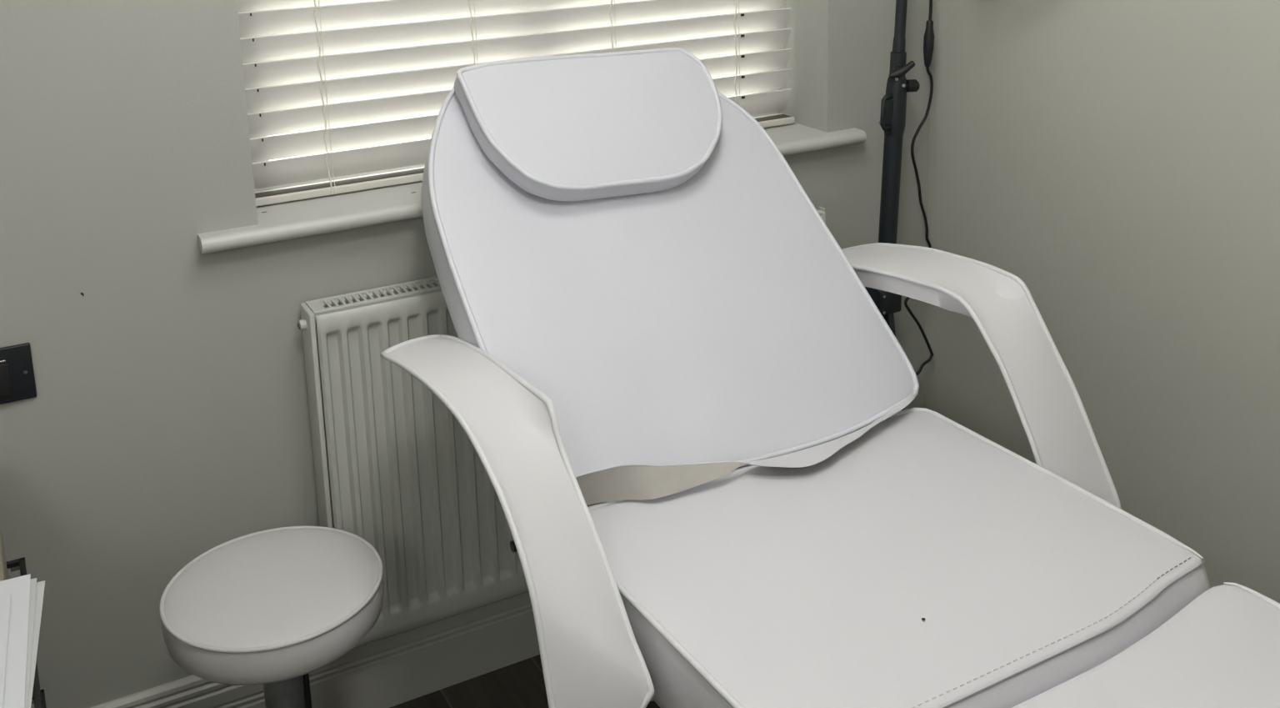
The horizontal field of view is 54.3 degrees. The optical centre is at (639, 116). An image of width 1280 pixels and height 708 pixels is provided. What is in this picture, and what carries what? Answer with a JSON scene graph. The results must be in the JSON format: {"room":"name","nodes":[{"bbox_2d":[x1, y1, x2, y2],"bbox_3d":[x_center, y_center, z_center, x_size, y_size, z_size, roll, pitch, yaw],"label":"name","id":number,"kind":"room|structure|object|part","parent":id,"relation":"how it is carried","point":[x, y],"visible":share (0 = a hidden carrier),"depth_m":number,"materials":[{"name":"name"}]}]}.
{"room":"beauty treatment room","nodes":[
{"label":"beauty treatment room","id":0,"kind":"room"},
{"bbox_2d":[0,0,932,707],"bbox_3d":[-0.730,-0.105,2.007,3.105,2.380,0.251,-8,14,-28],"label":"wall","id":1,"kind":"structure","parent":0,"point":[167,423],"depth_m":1.95,"materials":[{"name":"paint"}]},
{"bbox_2d":[0,342,37,404],"bbox_3d":[-0.967,0.386,1.824,0.146,0.086,0.010,-8,14,-28],"label":"light switch","id":2,"kind":"object","parent":1,"relation":"attached to","point":[17,382],"visible":1,"depth_m":1.85,"materials":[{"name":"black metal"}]},
{"bbox_2d":[90,590,539,707],"bbox_3d":[-0.637,0.996,2.128,2.905,0.174,0.018,-8,14,-28],"label":"baseboard","id":3,"kind":"structure","parent":1,"relation":"attached to","point":[394,669],"depth_m":2.24,"materials":[{"name":"paint"}]},
{"bbox_2d":[197,50,866,254],"bbox_3d":[-0.185,-0.457,2.203,1.284,1.164,0.262,-8,14,-28],"label":"window","id":4,"kind":"structure","parent":1,"relation":"in","point":[334,212],"depth_m":2.07,"materials":[{"name":"plastic"}]},
{"bbox_3d":[-0.224,-0.489,2.293,1.119,1.137,0.060,-8,14,-28],"label":"frame","id":5,"kind":"part","parent":4,"relation":"part of","materials":[{"name":"plastic"}]},
{"bbox_2d":[236,0,794,206],"bbox_3d":[-0.191,-0.474,2.225,1.106,1.130,0.055,-8,14,-28],"label":"blind","id":6,"kind":"object","parent":4,"relation":"attached to","point":[312,55],"visible":0.57,"depth_m":2.18,"materials":[{"name":"white plastic"}]},
{"bbox_3d":[-0.541,-0.402,2.020,0.012,1.094,0.012,-8,14,-28],"label":"ladder cord","id":7,"kind":"part","parent":6,"relation":"part of","materials":[{"name":"white fabric"}]},
{"bbox_3d":[-0.301,-0.436,2.147,0.012,1.094,0.012,-8,14,-28],"label":"ladder cord","id":8,"kind":"part","parent":6,"relation":"part of","materials":[{"name":"white fabric"}]},
{"bbox_3d":[-0.176,0.071,2.344,1.106,0.015,0.049,-8,14,-28],"label":"rail","id":9,"kind":"part","parent":6,"relation":"part of","materials":[{"name":"white plastic"}]},
{"bbox_3d":[-0.058,-0.471,2.276,0.012,1.094,0.012,-8,14,-28],"label":"ladder cord","id":10,"kind":"part","parent":6,"relation":"part of","materials":[{"name":"white fabric"}]},
{"bbox_3d":[0.184,-0.505,2.403,0.013,1.094,0.012,-8,14,-28],"label":"ladder cord","id":11,"kind":"part","parent":6,"relation":"part of","materials":[{"name":"white fabric"}]},
{"bbox_3d":[-0.157,0.103,2.300,1.284,0.026,0.205,-8,14,-28],"label":"sill","id":12,"kind":"part","parent":4,"relation":"part of","materials":[{"name":"white paint"}]},
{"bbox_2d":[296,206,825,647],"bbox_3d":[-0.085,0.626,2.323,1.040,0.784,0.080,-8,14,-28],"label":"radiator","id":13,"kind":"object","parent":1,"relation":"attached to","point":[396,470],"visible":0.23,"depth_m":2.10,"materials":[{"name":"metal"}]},
{"bbox_3d":[-0.097,0.537,2.322,0.992,0.599,0.012,-8,14,-28],"label":"panel","id":14,"kind":"part","parent":13,"relation":"part of","materials":[{"name":"metal"}]},
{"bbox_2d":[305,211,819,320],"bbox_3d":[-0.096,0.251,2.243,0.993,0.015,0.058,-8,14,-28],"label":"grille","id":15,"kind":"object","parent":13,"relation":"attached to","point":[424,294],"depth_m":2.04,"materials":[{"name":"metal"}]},
{"bbox_2d":[390,654,659,707],"bbox_3d":[0.164,1.421,0.724,3.105,0.100,3.850,-8,14,-28],"label":"floor","id":16,"kind":"structure","parent":0,"point":[521,683],"depth_m":2.27,"materials":[{"name":"brown wood"}]},
{"bbox_2d":[0,521,46,707],"bbox_3d":[-0.926,0.874,1.531,0.377,0.642,0.535,-8,14,-28],"label":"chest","id":17,"kind":"object","parent":16,"relation":"on","point":[38,699],"visible":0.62,"depth_m":1.71,"materials":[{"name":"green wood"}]},
{"bbox_3d":[-0.794,0.694,1.571,0.017,0.206,0.516,-8,14,-28],"label":"drawer","id":18,"kind":"part","parent":17,"relation":"part of","materials":[{"name":"beige wood"}]},
{"bbox_3d":[-0.801,0.682,1.623,0.026,0.014,0.420,-8,14,-28],"label":"handle","id":19,"kind":"part","parent":17,"relation":"part of","materials":[{"name":"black plastic"}]},
{"bbox_3d":[-0.795,0.893,1.669,0.026,0.014,0.420,-8,14,-28],"label":"handle","id":20,"kind":"part","parent":17,"relation":"part of","materials":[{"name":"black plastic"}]},
{"bbox_2d":[159,525,384,707],"bbox_3d":[-0.520,0.891,1.821,0.438,0.503,0.428,-8,14,-28],"label":"stool","id":21,"kind":"object","parent":16,"relation":"on","point":[272,607],"visible":1,"depth_m":1.71,"materials":[{"name":"leather"}]},
{"bbox_3d":[-0.511,0.888,1.812,0.055,0.333,0.055,-8,14,-28],"label":"post","id":22,"kind":"part","parent":21,"relation":"part of","materials":[{"name":"silver metal"}]},
{"bbox_3d":[-0.488,0.847,1.826,0.014,0.265,0.014,-8,14,-28],"label":"height lever","id":23,"kind":"part","parent":21,"relation":"part of","materials":[{"name":"black plastic"}]},
{"bbox_2d":[380,47,1279,707],"bbox_3d":[0.279,0.577,1.632,0.947,1.156,1.672,-8,14,-28],"label":"chair","id":24,"kind":"object","parent":16,"relation":"on","point":[657,323],"visible":1,"depth_m":1.75,"materials":[{"name":"white leather"}]},
{"bbox_3d":[-0.137,0.495,1.449,0.024,0.013,0.013,-8,14,-28],"label":"clamp knob","id":25,"kind":"part","parent":24,"relation":"part of","materials":[{"name":"black plastic"}]},
{"bbox_3d":[-0.190,0.541,1.638,0.110,0.388,0.622,-8,14,-29],"label":"armrest","id":26,"kind":"part","parent":24,"relation":"part of","materials":[{"name":"white plastic"}]},
{"bbox_3d":[0.011,0.222,2.015,0.675,0.566,0.615,-8,14,-28],"label":"backrest","id":27,"kind":"part","parent":24,"relation":"part of","materials":[{"name":"white leather"}]},
{"bbox_3d":[0.308,0.597,1.586,0.662,0.125,0.583,-8,14,-28],"label":"seat","id":28,"kind":"part","parent":24,"relation":"part of","materials":[{"name":"white leather"}]},
{"bbox_3d":[0.492,0.401,2.035,0.110,0.332,0.657,-8,14,-29],"label":"armrest","id":29,"kind":"part","parent":24,"relation":"part of","materials":[{"name":"white plastic"}]},
{"bbox_2d":[865,0,919,409],"bbox_3d":[0.583,0.217,2.382,0.446,1.524,0.164,10,17,42],"label":"lamp stand","id":30,"kind":"object","parent":16,"relation":"on","point":[893,104],"visible":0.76,"depth_m":2.45,"materials":[{"name":"black metal"}]},
{"bbox_3d":[0.531,0.671,2.504,0.033,0.567,0.161,-7,14,-25],"label":"leg","id":31,"kind":"part","parent":30,"relation":"part of","materials":[{"name":"black metal"}]},
{"bbox_3d":[0.506,-0.092,2.413,0.051,0.034,0.027,0,12,7],"label":"wing knob","id":32,"kind":"part","parent":30,"relation":"part of","materials":[{"name":"black plastic"}]},
{"bbox_3d":[0.528,-0.061,2.439,0.032,0.025,0.025,-3,12,-8],"label":"clamp knob","id":33,"kind":"part","parent":30,"relation":"part of","materials":[{"name":"black plastic"}]},
{"bbox_2d":[904,0,934,375],"bbox_3d":[0.563,0.228,2.592,0.139,1.411,0.021,-8,14,-28],"label":"power cable","id":34,"kind":"object","parent":30,"relation":"hanging from","point":[928,37],"visible":0.73,"depth_m":2.55,"materials":[{"name":"black plastic"}]},
{"bbox_3d":[-0.658,0.946,1.050,0.302,0.733,0.365,-8,14,-28],"label":"trolley","id":35,"kind":"object","parent":16,"relation":"on","visible":0},
{"bbox_2d":[27,580,44,707],"bbox_3d":[-0.690,0.536,1.202,0.201,0.004,0.247,-6,13,-21],"label":"paper sheet","id":36,"kind":"object","parent":35,"relation":"on","point":[40,585],"visible":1,"depth_m":1.26,"materials":[{"name":"white paper"}]},
{"bbox_2d":[24,577,36,707],"bbox_3d":[-0.696,0.534,1.201,0.204,0.004,0.257,-7,13,-22],"label":"paper sheet","id":37,"kind":"object","parent":36,"relation":"on","point":[33,581],"visible":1,"depth_m":1.26,"materials":[{"name":"white paper"}]},
{"bbox_2d":[0,573,30,707],"bbox_3d":[-0.700,0.532,1.200,0.206,0.004,0.270,-7,13,-22],"label":"paper sheet","id":38,"kind":"object","parent":37,"relation":"on","point":[18,587],"visible":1,"depth_m":1.24,"materials":[{"name":"white paper"}]},
{"bbox_2d":[0,594,10,707],"bbox_3d":[-0.702,0.536,1.167,0.202,0.004,0.253,-7,13,-22],"label":"paper sheet","id":39,"kind":"object","parent":38,"relation":"on","point":[5,600],"visible":1,"depth_m":1.24,"materials":[{"name":"white paper"}]},
{"bbox_2d":[923,0,1279,603],"bbox_3d":[1.510,0.045,1.048,0.100,2.380,3.600,-8,14,-28],"label":"wall","id":40,"kind":"structure","parent":0,"point":[1118,159],"depth_m":2.20,"materials":[{"name":"paint"}]}
]}

